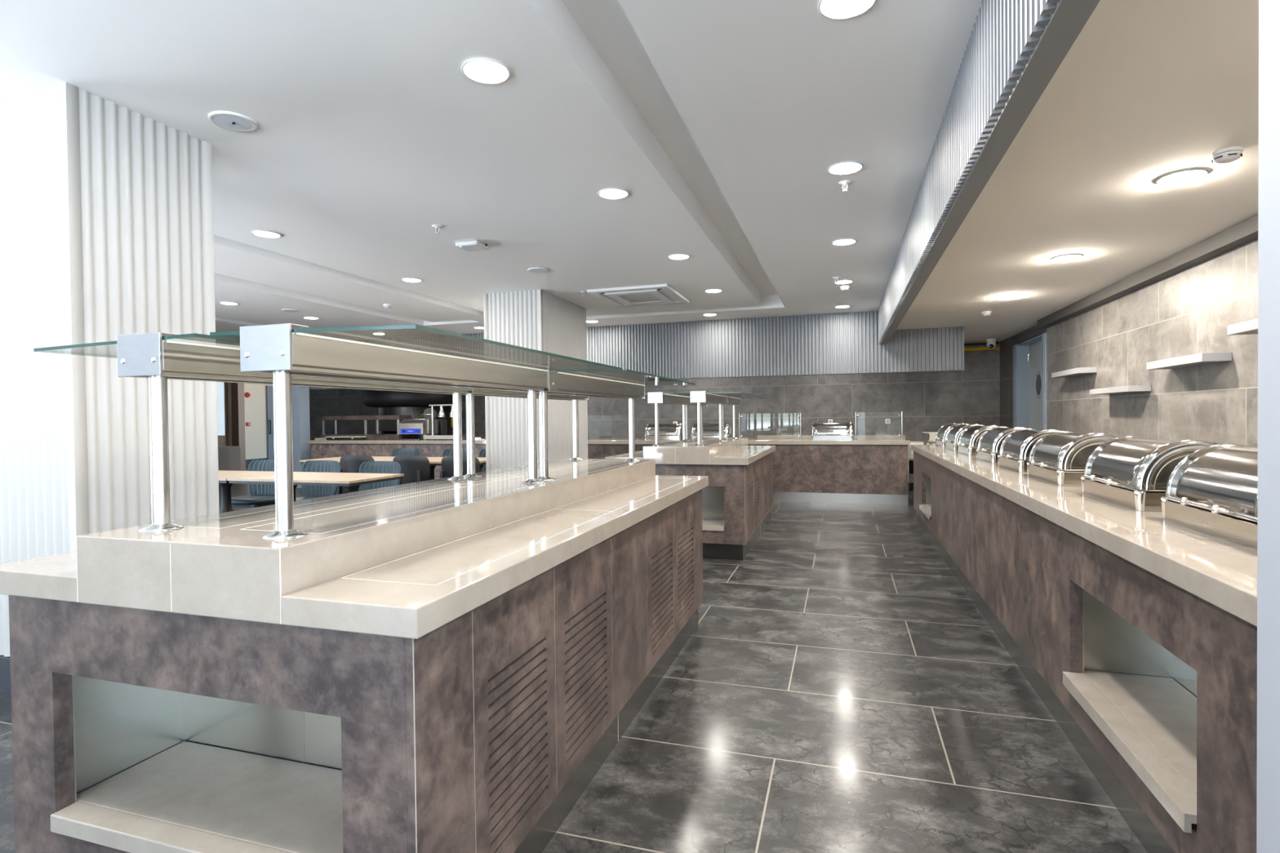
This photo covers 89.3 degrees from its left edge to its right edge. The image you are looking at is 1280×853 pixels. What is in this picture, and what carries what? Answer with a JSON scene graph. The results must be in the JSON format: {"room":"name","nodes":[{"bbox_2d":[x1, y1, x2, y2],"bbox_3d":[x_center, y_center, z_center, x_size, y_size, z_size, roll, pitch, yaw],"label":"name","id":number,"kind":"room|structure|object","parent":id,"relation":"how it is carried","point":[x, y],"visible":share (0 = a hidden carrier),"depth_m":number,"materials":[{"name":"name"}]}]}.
{"room":"eatery","nodes":[
{"label":"eatery","id":0,"kind":"room"},
{"bbox_2d":[0,81,219,694],"bbox_3d":[-2.739,-0.134,3.272,0.761,2.734,0.686,0,1,17],"label":"column","id":1,"kind":"structure","parent":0,"point":[106,207],"depth_m":2.96,"materials":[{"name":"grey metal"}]},
{"bbox_2d":[216,382,225,435],"bbox_3d":[-11.012,-0.569,16.756,0.760,1.600,0.040,0,1,17],"label":"window","id":2,"kind":"structure","parent":0,"point":[220,385],"depth_m":16.67,"materials":[{"name":"white"}]},
{"bbox_2d":[217,383,272,459],"bbox_3d":[-8.586,-0.301,19.406,8.400,2.734,4.100,0,1,17],"label":"wall","id":3,"kind":"structure","parent":0,"point":[255,434],"depth_m":18.70,"materials":[{"name":"beige paint"}]},
{"bbox_2d":[265,385,274,459],"bbox_3d":[-10.782,-0.062,19.523,0.137,2.300,1.000,0,1,17],"label":"door","id":4,"kind":"structure","parent":3,"relation":"in","point":[269,393],"depth_m":19.11,"materials":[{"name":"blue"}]},
{"bbox_2d":[291,386,310,488],"bbox_3d":[-6.394,-0.222,12.185,0.225,2.734,0.230,0,1,17],"label":"column","id":5,"kind":"structure","parent":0,"point":[300,394],"depth_m":12.09,"materials":[{"name":"blue"}]},
{"bbox_2d":[0,0,982,333],"bbox_3d":[-6.499,-1.678,8.717,18.800,0.280,23.200,0,1,17],"label":"ceiling","id":6,"kind":"structure","parent":0,"point":[722,123],"depth_m":3.41,"materials":[{"name":"white paint"}]},
{"bbox_2d":[208,111,258,132],"bbox_3d":[-2.005,-1.502,3.196,0.212,0.012,0.212,0,1,17],"label":"ceiling speaker","id":7,"kind":"object","parent":6,"relation":"attached to","point":[232,121],"visible":1,"depth_m":3.18,"materials":[{"name":"white plastic"}]},
{"bbox_2d":[214,115,252,129],"bbox_3d":[-2.005,-1.499,3.196,0.173,0.003,0.173,-1,1,-41],"label":"grille","id":8,"kind":"object","parent":7,"relation":"attached to","point":[227,122],"depth_m":3.19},
{"bbox_2d":[251,230,281,238],"bbox_3d":[-2.951,-1.518,5.123,0.208,0.012,0.208,0,1,17],"label":"recessed light","id":9,"kind":"object","parent":6,"relation":"in","point":[264,233],"visible":1,"depth_m":5.11,"materials":[{"name":"white plastic"}]},
{"bbox_2d":[253,231,279,237],"bbox_3d":[-2.951,-1.516,5.123,0.176,0.008,0.176,0,1,17],"label":"diffuser","id":10,"kind":"object","parent":9,"relation":"attached to","point":[264,234],"depth_m":5.11,"materials":[{"name":"white plastic"}]},
{"bbox_2d":[401,277,422,282],"bbox_3d":[-2.416,-1.549,6.862,0.208,0.012,0.208,0,1,17],"label":"recessed light","id":11,"kind":"object","parent":6,"relation":"in","point":[406,279],"visible":1,"depth_m":6.84,"materials":[{"name":"white"}]},
{"bbox_2d":[455,240,488,251],"bbox_3d":[-1.416,-1.526,5.480,0.221,0.040,0.215,0,1,17],"label":"emergency light","id":12,"kind":"object","parent":6,"relation":"attached to","point":[468,246],"visible":1,"depth_m":5.42,"materials":[{"name":"white plastic"}]},
{"bbox_2d":[461,57,511,84],"bbox_3d":[-0.654,-1.510,2.757,0.208,0.012,0.208,0,1,17],"label":"recessed light","id":13,"kind":"object","parent":6,"relation":"in","point":[481,69],"visible":1,"depth_m":2.74,"materials":[{"name":"white plastic"}]},
{"bbox_2d":[465,60,506,81],"bbox_3d":[-0.654,-1.508,2.757,0.176,0.008,0.176,0,1,17],"label":"diffuser","id":14,"kind":"object","parent":13,"relation":"attached to","point":[475,70],"depth_m":2.74,"materials":[{"name":"white plastic"}]},
{"bbox_2d":[527,267,548,273],"bbox_3d":[-1.018,-1.561,6.476,0.212,0.011,0.212,0,1,17],"label":"ceiling speaker","id":15,"kind":"object","parent":6,"relation":"attached to","point":[538,270],"visible":1,"depth_m":6.46,"materials":[{"name":"white plastic"}]},
{"bbox_2d":[530,268,546,272],"bbox_3d":[-1.018,-1.558,6.476,0.174,0.002,0.174,0,1,17],"label":"grille","id":16,"kind":"object","parent":15,"relation":"attached to","point":[532,270],"depth_m":6.47,"materials":[{"name":"white"}]},
{"bbox_2d":[597,187,629,199],"bbox_3d":[-0.175,-1.537,4.283,0.208,0.012,0.208,0,1,17],"label":"recessed light","id":17,"kind":"object","parent":6,"relation":"in","point":[611,193],"visible":1,"depth_m":4.26,"materials":[{"name":"white plastic"}]},
{"bbox_2d":[600,189,626,198],"bbox_3d":[-0.175,-1.535,4.283,0.176,0.008,0.176,0,1,17],"label":"diffuser","id":18,"kind":"object","parent":17,"relation":"attached to","point":[605,193],"depth_m":4.26,"materials":[{"name":"white plastic"}]},
{"bbox_2d":[586,284,689,307],"bbox_3d":[0.009,-1.577,7.878,0.960,0.041,1.110,0,1,17],"label":"air conditioner","id":19,"kind":"object","parent":6,"relation":"attached to","point":[658,294],"visible":1,"depth_m":7.73,"materials":[{"name":"white plastic"}]},
{"bbox_2d":[619,293,661,302],"bbox_3d":[0.009,-1.580,7.878,0.400,0.032,0.550,0,1,17],"label":"grille","id":20,"kind":"object","parent":19,"relation":"attached to","point":[642,297],"depth_m":7.90,"materials":[{"name":"grey"}]},
{"bbox_2d":[667,253,689,259],"bbox_3d":[0.360,-1.568,5.991,0.208,0.012,0.208,0,1,17],"label":"recessed light","id":21,"kind":"object","parent":6,"relation":"in","point":[675,256],"visible":1,"depth_m":5.96,"materials":[{"name":"white plastic"}]},
{"bbox_2d":[831,238,857,245],"bbox_3d":[1.747,-1.577,5.545,0.208,0.012,0.208,0,1,17],"label":"recessed light","id":22,"kind":"object","parent":6,"relation":"in","point":[844,242],"visible":1,"depth_m":5.52,"materials":[{"name":"white plastic"}]},
{"bbox_2d":[833,240,854,244],"bbox_3d":[1.747,-1.575,5.545,0.176,0.008,0.176,0,1,17],"label":"diffuser","id":23,"kind":"object","parent":22,"relation":"attached to","point":[837,242],"depth_m":5.53,"materials":[{"name":"white"}]},
{"bbox_2d":[838,179,851,191],"bbox_3d":[1.308,-1.530,4.133,0.080,0.058,0.080,0,1,17],"label":"sprinkler","id":24,"kind":"object","parent":6,"relation":"attached to","point":[846,182],"visible":1,"depth_m":4.12,"materials":[{"name":"white metal"}]},
{"bbox_2d":[827,160,863,174],"bbox_3d":[1.231,-1.547,3.884,0.208,0.012,0.208,0,1,17],"label":"recessed light","id":25,"kind":"object","parent":6,"relation":"in","point":[846,167],"visible":1,"depth_m":3.87,"materials":[{"name":"white plastic"}]},
{"bbox_2d":[830,162,860,173],"bbox_3d":[1.231,-1.545,3.884,0.176,0.008,0.176,0,1,17],"label":"diffuser","id":26,"kind":"object","parent":25,"relation":"attached to","point":[840,167],"depth_m":3.87,"materials":[{"name":"white plastic"}]},
{"bbox_2d":[817,0,876,19],"bbox_3d":[0.743,-1.519,2.318,0.208,0.012,0.208,0,1,17],"label":"recessed light","id":27,"kind":"object","parent":6,"relation":"in","point":[829,9],"visible":1,"depth_m":2.35,"materials":[{"name":"white plastic"}]},
{"bbox_2d":[483,289,587,471],"bbox_3d":[-1.277,-0.222,8.251,0.749,2.734,1.391,0,1,17],"label":"column","id":28,"kind":"structure","parent":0,"point":[540,320],"depth_m":7.66,"materials":[{"name":"grey"}]},
{"bbox_2d":[0,465,1147,852],"bbox_3d":[-5.322,1.248,8.400,21.200,0.120,23.200,0,1,17],"label":"floor","id":29,"kind":"structure","parent":0,"point":[837,687],"depth_m":2.56,"materials":[{"name":"tile"}]},
{"bbox_2d":[217,445,240,471],"bbox_3d":[-8.572,0.780,13.316,0.660,0.747,0.250,0,1,17],"label":"station","id":30,"kind":"object","parent":29,"relation":"on","point":[228,456],"visible":0.28,"depth_m":13.16,"materials":[{"name":"grey"}]},
{"bbox_2d":[223,382,245,471],"bbox_3d":[-10.386,-0.123,16.557,0.530,2.500,0.180,0,1,17],"label":"door","id":31,"kind":"structure","parent":29,"relation":"on","point":[234,406],"depth_m":16.52,"materials":[{"name":"brown"}]},
{"bbox_2d":[218,470,274,513],"bbox_3d":[-4.174,0.830,6.261,1.311,0.747,0.700,0,1,17],"label":"dining table","id":32,"kind":"object","parent":29,"relation":"on","point":[226,504],"visible":0.09,"depth_m":6.16,"materials":[{"name":"brown wood"}]},
{"bbox_2d":[231,459,275,507],"bbox_3d":[-4.020,0.780,6.778,0.500,0.835,0.526,0,1,17],"label":"dining chair","id":33,"kind":"object","parent":29,"relation":"on","point":[260,495],"visible":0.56,"depth_m":6.92,"materials":[{"name":"blue leather"}]},
{"bbox_2d":[226,471,404,501],"bbox_3d":[-2.913,0.821,5.865,1.316,0.747,0.700,0,1,17],"label":"dining table","id":34,"kind":"object","parent":29,"relation":"on","point":[352,482],"visible":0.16,"depth_m":5.69,"materials":[{"name":"brown wood"}]},
{"bbox_2d":[295,460,345,501],"bbox_3d":[-3.333,0.775,6.562,0.500,0.835,0.526,0,1,17],"label":"dining chair","id":35,"kind":"object","parent":29,"relation":"on","point":[319,466],"visible":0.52,"depth_m":6.73,"materials":[{"name":"blue fabric"}]},
{"bbox_2d":[299,456,395,490],"bbox_3d":[-3.559,0.791,8.441,1.341,0.747,0.850,0,1,17],"label":"dining table","id":36,"kind":"object","parent":29,"relation":"on","point":[375,458],"visible":0.05,"depth_m":8.29,"materials":[{"name":"brown wood"}]},
{"bbox_2d":[8,489,702,852],"bbox_3d":[-0.607,0.803,2.759,1.203,0.828,2.752,0,1,17],"label":"counter","id":37,"kind":"object","parent":29,"relation":"on","point":[135,731],"depth_m":1.61,"materials":[{"name":"stone"}]},
{"bbox_2d":[49,741,343,852],"bbox_3d":[-0.974,0.964,1.628,0.939,0.043,0.368,0,1,17],"label":"niche shelf","id":38,"kind":"object","parent":37,"relation":"attached to","point":[176,797],"depth_m":1.62,"materials":[{"name":"beige stone"}]},
{"bbox_2d":[0,458,708,639],"bbox_3d":[-0.626,0.308,2.763,1.297,0.158,2.798,0,1,17],"label":"countertop","id":39,"kind":"structure","parent":37,"relation":"on","point":[409,560],"depth_m":1.56,"materials":[{"name":"beige stone"}]},
{"bbox_2d":[33,332,588,532],"bbox_3d":[-0.893,-0.007,2.858,0.555,0.474,2.692,0,1,17],"label":"sneeze guard","id":40,"kind":"object","parent":39,"relation":"on","point":[159,357],"visible":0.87,"depth_m":1.61,"materials":[{"name":"metal"}]},
{"bbox_2d":[209,323,695,539],"bbox_3d":[-0.327,-0.010,2.657,0.555,0.474,2.647,0,1,17],"label":"sneeze guard","id":41,"kind":"object","parent":39,"relation":"on","point":[417,354],"visible":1,"depth_m":1.69,"materials":[{"name":"metal"}]},
{"bbox_2d":[336,455,374,494],"bbox_3d":[-3.325,0.756,7.859,0.500,0.835,0.526,0,1,17],"label":"dining chair","id":42,"kind":"object","parent":29,"relation":"on","point":[348,464],"visible":0.32,"depth_m":7.65,"materials":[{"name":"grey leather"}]},
{"bbox_2d":[359,461,403,491],"bbox_3d":[-2.637,0.770,6.344,0.500,0.835,0.526,0,1,17],"label":"dining chair","id":43,"kind":"object","parent":29,"relation":"on","point":[366,467],"visible":0.38,"depth_m":6.52,"materials":[{"name":"blue fabric"}]},
{"bbox_2d":[391,448,421,456],"bbox_3d":[-3.389,0.738,9.158,0.500,0.835,0.526,0,1,17],"label":"dining chair","id":44,"kind":"object","parent":29,"relation":"on","point":[401,451],"visible":0.29,"depth_m":9.35,"materials":[{"name":"blue fabric"}]},
{"bbox_2d":[361,389,452,439],"bbox_3d":[-4.728,-0.114,13.326,1.820,2.449,1.820,0,1,17],"label":"oven","id":45,"kind":"object","parent":29,"relation":"on","point":[413,404],"visible":0.35,"depth_m":12.68,"materials":[{"name":"black metal"}]},
{"bbox_2d":[392,455,430,484],"bbox_3d":[-2.604,0.751,7.633,0.500,0.835,0.526,0,1,17],"label":"dining chair","id":46,"kind":"object","parent":29,"relation":"on","point":[415,468],"visible":0.44,"depth_m":7.41,"materials":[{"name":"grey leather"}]},
{"bbox_2d":[434,448,466,479],"bbox_3d":[-2.578,0.733,8.903,0.500,0.835,0.526,0,1,17],"label":"dining chair","id":47,"kind":"object","parent":29,"relation":"on","point":[447,452],"visible":0.09,"depth_m":9.10,"materials":[{"name":"blue fabric"}]},
{"bbox_2d":[426,457,485,479],"bbox_3d":[-2.354,0.783,8.063,1.166,0.747,0.850,0,1,17],"label":"dining table","id":48,"kind":"object","parent":29,"relation":"on","point":[433,461],"visible":0.11,"depth_m":8.05,"materials":[{"name":"brown wood"}]},
{"bbox_2d":[440,456,480,478],"bbox_3d":[-1.980,0.747,7.437,0.500,0.835,0.526,0,1,17],"label":"dining chair","id":49,"kind":"object","parent":29,"relation":"on","point":[447,462],"visible":0.27,"depth_m":7.25,"materials":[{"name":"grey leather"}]},
{"bbox_2d":[478,448,486,471],"bbox_3d":[-2.025,0.729,8.730,0.500,0.835,0.526,0,1,17],"label":"dining chair","id":50,"kind":"object","parent":29,"relation":"on","point":[482,453],"visible":0.07,"depth_m":8.92,"materials":[{"name":"fabric"}]},
{"bbox_2d":[311,444,907,505],"bbox_3d":[-1.088,0.692,10.773,10.225,0.829,0.720,0,1,17],"label":"counter","id":51,"kind":"object","parent":29,"relation":"on","point":[877,474],"depth_m":9.24,"materials":[{"name":"stone"}]},
{"bbox_2d":[307,438,910,444],"bbox_3d":[-1.093,0.247,10.782,10.295,0.060,0.810,0,1,17],"label":"countertop","id":52,"kind":"structure","parent":51,"relation":"on","point":[590,441],"depth_m":9.99,"materials":[{"name":"beige stone"}]},
{"bbox_2d":[324,436,365,439],"bbox_3d":[-5.359,0.217,11.794,0.770,0.064,0.160,0,1,17],"label":"induction hob","id":53,"kind":"object","parent":52,"relation":"in","point":[326,437],"visible":0.88,"depth_m":11.71,"materials":[{"name":"black"}]},
{"bbox_2d":[321,415,412,439],"bbox_3d":[-5.059,0.022,11.985,1.710,0.441,0.360,0,1,17],"label":"display rack","id":54,"kind":"object","parent":52,"relation":"on","point":[368,437],"visible":0.91,"depth_m":11.79,"materials":[{"name":"metal"}]},
{"bbox_2d":[398,413,438,439],"bbox_3d":[-3.977,0.008,11.625,0.510,0.457,0.480,0,1,17],"label":"toaster","id":55,"kind":"object","parent":52,"relation":"on","point":[415,426],"visible":1,"depth_m":11.45,"materials":[{"name":"metal"}]},
{"bbox_2d":[423,408,447,435],"bbox_3d":[-3.772,-0.055,11.931,0.400,0.570,0.170,0,1,17],"label":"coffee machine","id":56,"kind":"object","parent":52,"relation":"on","point":[442,424],"visible":0.45,"depth_m":11.87,"materials":[{"name":"black"}]},
{"bbox_2d":[422,404,466,439],"bbox_3d":[-3.428,-0.080,11.440,0.650,0.625,0.420,0,1,17],"label":"station","id":57,"kind":"object","parent":52,"relation":"on","point":[441,414],"visible":0.7,"depth_m":11.39,"materials":[{"name":"silver metal"}]},
{"bbox_2d":[422,434,466,439],"bbox_3d":[-3.425,0.183,11.444,0.650,0.076,0.420,0,1,17],"label":"tray","id":58,"kind":"object","parent":57,"relation":"on","point":[433,436],"depth_m":11.28,"materials":[{"name":"silver metal"}]},
{"bbox_2d":[644,422,682,439],"bbox_3d":[0.397,0.079,10.240,0.587,0.258,0.392,0,1,17],"label":"chafing dish","id":59,"kind":"object","parent":52,"relation":"on","point":[666,431],"visible":0.78,"depth_m":10.10,"materials":[{"name":"silver metal"}]},
{"bbox_2d":[690,422,732,438],"bbox_3d":[1.108,0.074,10.017,0.587,0.258,0.392,0,1,17],"label":"chafing dish","id":60,"kind":"object","parent":52,"relation":"on","point":[709,430],"visible":0.76,"depth_m":9.90,"materials":[{"name":"silver metal"}]},
{"bbox_2d":[738,413,801,439],"bbox_3d":[1.917,0.001,9.565,0.913,0.398,0.026,0,1,17],"label":"glass screen","id":61,"kind":"object","parent":52,"relation":"on","point":[798,415],"visible":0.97,"depth_m":9.43,"materials":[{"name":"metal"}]},
{"bbox_2d":[757,435,905,438],"bbox_3d":[2.897,0.159,9.938,2.175,0.050,0.030,0,1,17],"label":"upstand","id":62,"kind":"object","parent":52,"relation":"on","point":[758,436],"visible":0.74,"depth_m":10.01,"materials":[{"name":"beige stone"}]},
{"bbox_2d":[811,422,853,439],"bbox_3d":[2.815,0.062,9.481,0.587,0.258,0.392,0,1,17],"label":"chafing dish","id":63,"kind":"object","parent":52,"relation":"on","point":[820,431],"visible":0.98,"depth_m":9.35,"materials":[{"name":"silver metal"}]},
{"bbox_2d":[854,411,902,439],"bbox_3d":[3.359,-0.009,9.113,0.633,0.398,0.026,0,1,17],"label":"glass screen","id":64,"kind":"object","parent":52,"relation":"on","point":[899,415],"visible":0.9,"depth_m":9.18,"materials":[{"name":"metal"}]},
{"bbox_2d":[655,452,773,560],"bbox_3d":[0.674,0.730,6.846,1.203,0.828,2.339,0,1,17],"label":"counter","id":65,"kind":"object","parent":29,"relation":"on","point":[737,500],"depth_m":5.70,"materials":[{"name":"stone"}]},
{"bbox_2d":[604,437,775,465],"bbox_3d":[0.656,0.235,6.850,1.297,0.158,2.385,0,1,17],"label":"countertop","id":66,"kind":"structure","parent":65,"relation":"on","point":[731,451],"depth_m":5.78,"materials":[{"name":"beige stone"}]},
{"bbox_2d":[644,391,707,445],"bbox_3d":[0.343,-0.085,6.873,0.555,0.486,2.050,0,1,17],"label":"sneeze guard","id":67,"kind":"object","parent":66,"relation":"on","point":[656,397],"visible":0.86,"depth_m":6.23,"materials":[{"name":"metal"}]},
{"bbox_2d":[679,391,767,445],"bbox_3d":[0.924,-0.089,6.690,0.555,0.486,2.050,0,1,17],"label":"sneeze guard","id":68,"kind":"object","parent":66,"relation":"on","point":[733,399],"visible":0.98,"depth_m":6.32,"materials":[{"name":"metal"}]},
{"bbox_2d":[702,519,724,531],"bbox_3d":[0.370,0.887,5.911,0.939,0.043,0.368,0,1,17],"label":"niche shelf","id":69,"kind":"object","parent":65,"relation":"attached to","point":[708,525],"depth_m":5.68,"materials":[{"name":"beige stone"}]},
{"bbox_2d":[907,441,935,497],"bbox_3d":[4.502,0.648,9.858,0.820,0.820,0.618,0,1,17],"label":"counter","id":70,"kind":"object","parent":29,"relation":"on","point":[910,453],"visible":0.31,"depth_m":9.70,"materials":[{"name":"white stone"}]},
{"bbox_2d":[913,451,1257,852],"bbox_3d":[2.488,0.747,4.196,0.694,0.829,7.070,0,1,17],"label":"counter","id":71,"kind":"object","parent":29,"relation":"on","point":[1153,683],"depth_m":2.13,"materials":[{"name":"stone"}]},
{"bbox_2d":[919,503,931,519],"bbox_3d":[3.021,0.852,6.463,0.353,0.047,0.820,0,1,17],"label":"niche shelf","id":72,"kind":"object","parent":71,"relation":"attached to","point":[925,508],"depth_m":6.51,"materials":[{"name":"beige stone"}]},
{"bbox_2d":[911,444,1257,626],"bbox_3d":[2.484,0.302,4.153,0.730,0.060,7.060,0,1,17],"label":"countertop","id":73,"kind":"structure","parent":71,"relation":"on","point":[1220,572],"depth_m":1.92,"materials":[{"name":"beige stone"}]},
{"bbox_2d":[921,431,937,444],"bbox_3d":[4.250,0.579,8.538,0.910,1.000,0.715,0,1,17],"label":"box","id":74,"kind":"object","parent":73,"relation":"on","point":[926,437],"visible":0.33,"depth_m":8.79,"materials":[{"name":"grey"}]},
{"bbox_2d":[934,422,967,447],"bbox_3d":[3.493,0.088,7.174,0.392,0.258,0.587,0,1,17],"label":"chafing dish","id":75,"kind":"object","parent":73,"relation":"on","point":[940,437],"visible":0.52,"depth_m":7.13,"materials":[{"name":"silver metal"}]},
{"bbox_2d":[944,423,980,450],"bbox_3d":[3.271,0.101,6.468,0.392,0.258,0.587,0,1,17],"label":"chafing dish","id":76,"kind":"object","parent":73,"relation":"on","point":[951,442],"visible":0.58,"depth_m":6.40,"materials":[{"name":"silver metal"}]},
{"bbox_2d":[956,425,999,455],"bbox_3d":[3.038,0.114,5.723,0.392,0.258,0.587,0,1,17],"label":"chafing dish","id":77,"kind":"object","parent":73,"relation":"on","point":[967,444],"visible":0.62,"depth_m":5.56,"materials":[{"name":"silver metal"}]},
{"bbox_2d":[975,426,1026,463],"bbox_3d":[2.770,0.130,4.870,0.392,0.258,0.587,0,1,17],"label":"chafing dish","id":78,"kind":"object","parent":73,"relation":"on","point":[989,443],"visible":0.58,"depth_m":4.79,"materials":[{"name":"silver metal"}]},
{"bbox_2d":[997,428,1061,472],"bbox_3d":[2.543,0.143,4.145,0.392,0.258,0.587,0,1,17],"label":"chafing dish","id":79,"kind":"object","parent":73,"relation":"on","point":[1015,451],"visible":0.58,"depth_m":4.07,"materials":[{"name":"silver metal"}]},
{"bbox_2d":[1026,431,1119,485],"bbox_3d":[2.320,0.155,3.434,0.392,0.258,0.587,0,1,17],"label":"chafing dish","id":80,"kind":"object","parent":73,"relation":"on","point":[1059,458],"visible":0.62,"depth_m":3.23,"materials":[{"name":"silver metal"}]},
{"bbox_2d":[1080,436,1219,511],"bbox_3d":[2.043,0.171,2.565,0.392,0.258,0.587,0,1,17],"label":"chafing dish","id":81,"kind":"object","parent":73,"relation":"on","point":[1133,473],"visible":0.66,"depth_m":2.44,"materials":[{"name":"silver metal"}]},
{"bbox_2d":[1160,444,1257,550],"bbox_3d":[1.812,0.184,1.835,0.392,0.258,0.587,0,1,17],"label":"chafing dish","id":82,"kind":"object","parent":73,"relation":"on","point":[1212,491],"visible":0.9,"depth_m":1.90,"materials":[{"name":"silver metal"}]},
{"bbox_2d":[1062,670,1196,833],"bbox_3d":[1.594,0.933,1.911,0.353,0.047,0.968,0,1,17],"label":"niche shelf","id":83,"kind":"object","parent":71,"relation":"attached to","point":[1149,717],"depth_m":1.99,"materials":[{"name":"beige stone"}]},
{"bbox_2d":[309,342,999,459],"bbox_3d":[-1.006,-0.388,13.285,15.330,2.914,0.200,0,1,17],"label":"wall","id":84,"kind":"structure","parent":0,"point":[928,401],"depth_m":11.92,"materials":[{"name":"grey tile"}]},
{"bbox_2d":[964,346,999,351],"bbox_3d":[5.338,-1.310,11.125,1.542,0.065,0.102,0,1,17],"label":"gas pipe","id":85,"kind":"object","parent":84,"relation":"attached to","point":[997,348],"visible":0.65,"depth_m":10.95,"materials":[{"name":"yellow metal"}]},
{"bbox_2d":[878,0,1060,343],"bbox_3d":[1.192,-1.293,2.158,0.030,0.472,14.875,0,1,17],"label":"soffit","id":86,"kind":"structure","parent":0,"point":[1005,34],"depth_m":2.58,"materials":[{"name":"grey"}]},
{"bbox_2d":[309,311,964,389],"bbox_3d":[-0.908,-1.186,10.691,11.320,0.884,0.144,0,1,17],"label":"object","id":87,"kind":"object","parent":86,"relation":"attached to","point":[839,343],"depth_m":9.70,"materials":[{"name":"grey"}]},
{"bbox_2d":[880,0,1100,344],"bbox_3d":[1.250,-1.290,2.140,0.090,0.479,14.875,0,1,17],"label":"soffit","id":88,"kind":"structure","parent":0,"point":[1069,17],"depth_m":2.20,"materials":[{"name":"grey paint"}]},
{"bbox_2d":[896,0,1258,343],"bbox_3d":[-2.276,-1.522,4.502,12.480,0.564,17.680,0,1,17],"label":"ceiling","id":89,"kind":"structure","parent":0,"point":[1146,91],"depth_m":3.23,"materials":[{"name":"white paint"}]},
{"bbox_2d":[986,338,996,349],"bbox_3d":[5.698,-1.335,10.505,0.150,0.160,0.151,0,1,17],"label":"security camera","id":90,"kind":"object","parent":89,"relation":"attached to","point":[991,343],"visible":1,"depth_m":10.45,"materials":[{"name":"white plastic"}]},
{"bbox_2d":[999,294,1022,299],"bbox_3d":[3.819,-1.326,6.671,0.208,0.024,0.208,0,1,17],"label":"recessed light","id":91,"kind":"object","parent":89,"relation":"in","point":[1012,296],"visible":1,"depth_m":6.62,"materials":[{"name":"white"}]},
{"bbox_2d":[1001,295,1020,299],"bbox_3d":[3.819,-1.324,6.671,0.176,0.020,0.176,0,1,17],"label":"diffuser","id":92,"kind":"object","parent":91,"relation":"attached to","point":[1006,297],"depth_m":6.63,"materials":[{"name":"white"}]},
{"bbox_2d":[1050,253,1083,262],"bbox_3d":[3.295,-1.296,5.002,0.208,0.024,0.208,0,1,17],"label":"recessed light","id":93,"kind":"object","parent":89,"relation":"in","point":[1069,257],"visible":1,"depth_m":4.96,"materials":[{"name":"white plastic"}]},
{"bbox_2d":[1053,255,1079,262],"bbox_3d":[3.295,-1.294,5.002,0.176,0.020,0.176,0,1,17],"label":"diffuser","id":94,"kind":"object","parent":93,"relation":"attached to","point":[1060,258],"depth_m":4.97,"materials":[{"name":"white plastic"}]},
{"bbox_2d":[1155,168,1208,184],"bbox_3d":[2.763,-1.266,3.304,0.208,0.024,0.208,0,1,17],"label":"recessed light","id":95,"kind":"object","parent":89,"relation":"in","point":[1185,175],"visible":1,"depth_m":3.27,"materials":[{"name":"white plastic"}]},
{"bbox_2d":[1210,146,1243,164],"bbox_3d":[2.713,-1.250,2.994,0.112,0.048,0.112,0,1,17],"label":"smoke detector","id":96,"kind":"object","parent":89,"relation":"attached to","point":[1228,154],"visible":1,"depth_m":2.96,"materials":[{"name":"white plastic"}]},
{"bbox_2d":[1000,238,1257,447],"bbox_3d":[4.497,-0.105,5.548,0.200,2.450,11.280,0,1,17],"label":"wall","id":97,"kind":"structure","parent":0,"point":[1189,311],"depth_m":5.32,"materials":[{"name":"tile"}]},
{"bbox_2d":[1011,326,1046,345],"bbox_3d":[5.523,-1.298,9.229,0.030,0.115,1.720,0,1,17],"label":"trim","id":98,"kind":"structure","parent":97,"relation":"attached to","point":[1033,332],"depth_m":9.17,"materials":[{"name":"grey"}]},
{"bbox_2d":[1013,333,1046,430],"bbox_3d":[5.631,-0.091,9.207,0.226,2.290,1.660,0,1,17],"label":"door","id":99,"kind":"structure","parent":97,"relation":"in","point":[1029,356],"depth_m":9.66,"materials":[{"name":"blue"}]},
{"bbox_2d":[1051,367,1096,377],"bbox_3d":[4.826,-0.599,7.223,0.168,0.058,0.910,0,1,17],"label":"wall shelf","id":100,"kind":"object","parent":97,"relation":"attached to","point":[1079,371],"visible":1,"depth_m":7.02,"materials":[{"name":"grey"}]},
{"bbox_2d":[1089,385,1151,395],"bbox_3d":[4.454,-0.337,6.033,0.168,0.051,0.921,0,1,17],"label":"wall shelf","id":101,"kind":"object","parent":97,"relation":"attached to","point":[1130,388],"visible":1,"depth_m":5.80,"materials":[{"name":"grey"}]},
{"bbox_2d":[1037,213,1257,328],"bbox_3d":[3.960,-1.255,4.380,0.110,0.105,8.470,0,1,17],"label":"trim","id":102,"kind":"structure","parent":97,"relation":"attached to","point":[1246,231],"depth_m":5.08,"materials":[{"name":"grey paint"}]},
{"bbox_2d":[1146,351,1231,369],"bbox_3d":[4.082,-0.485,4.848,0.168,0.059,0.860,0,1,17],"label":"wall shelf","id":103,"kind":"object","parent":97,"relation":"attached to","point":[1202,358],"visible":1,"depth_m":4.66,"materials":[{"name":"grey"}]},
{"bbox_2d":[1226,318,1257,335],"bbox_3d":[3.722,-0.611,3.706,0.168,0.062,0.920,0,1,17],"label":"wall shelf","id":104,"kind":"object","parent":97,"relation":"attached to","point":[1248,327],"visible":0.5,"depth_m":4.02,"materials":[{"name":"grey"}]},
{"bbox_2d":[1256,0,1279,852],"bbox_3d":[1.827,0.000,0.317,2.164,2.450,0.599,0,1,17],"label":"wall","id":105,"kind":"structure","parent":0,"point":[1268,797],"depth_m":0.90,"materials":[{"name":"grey paint"}]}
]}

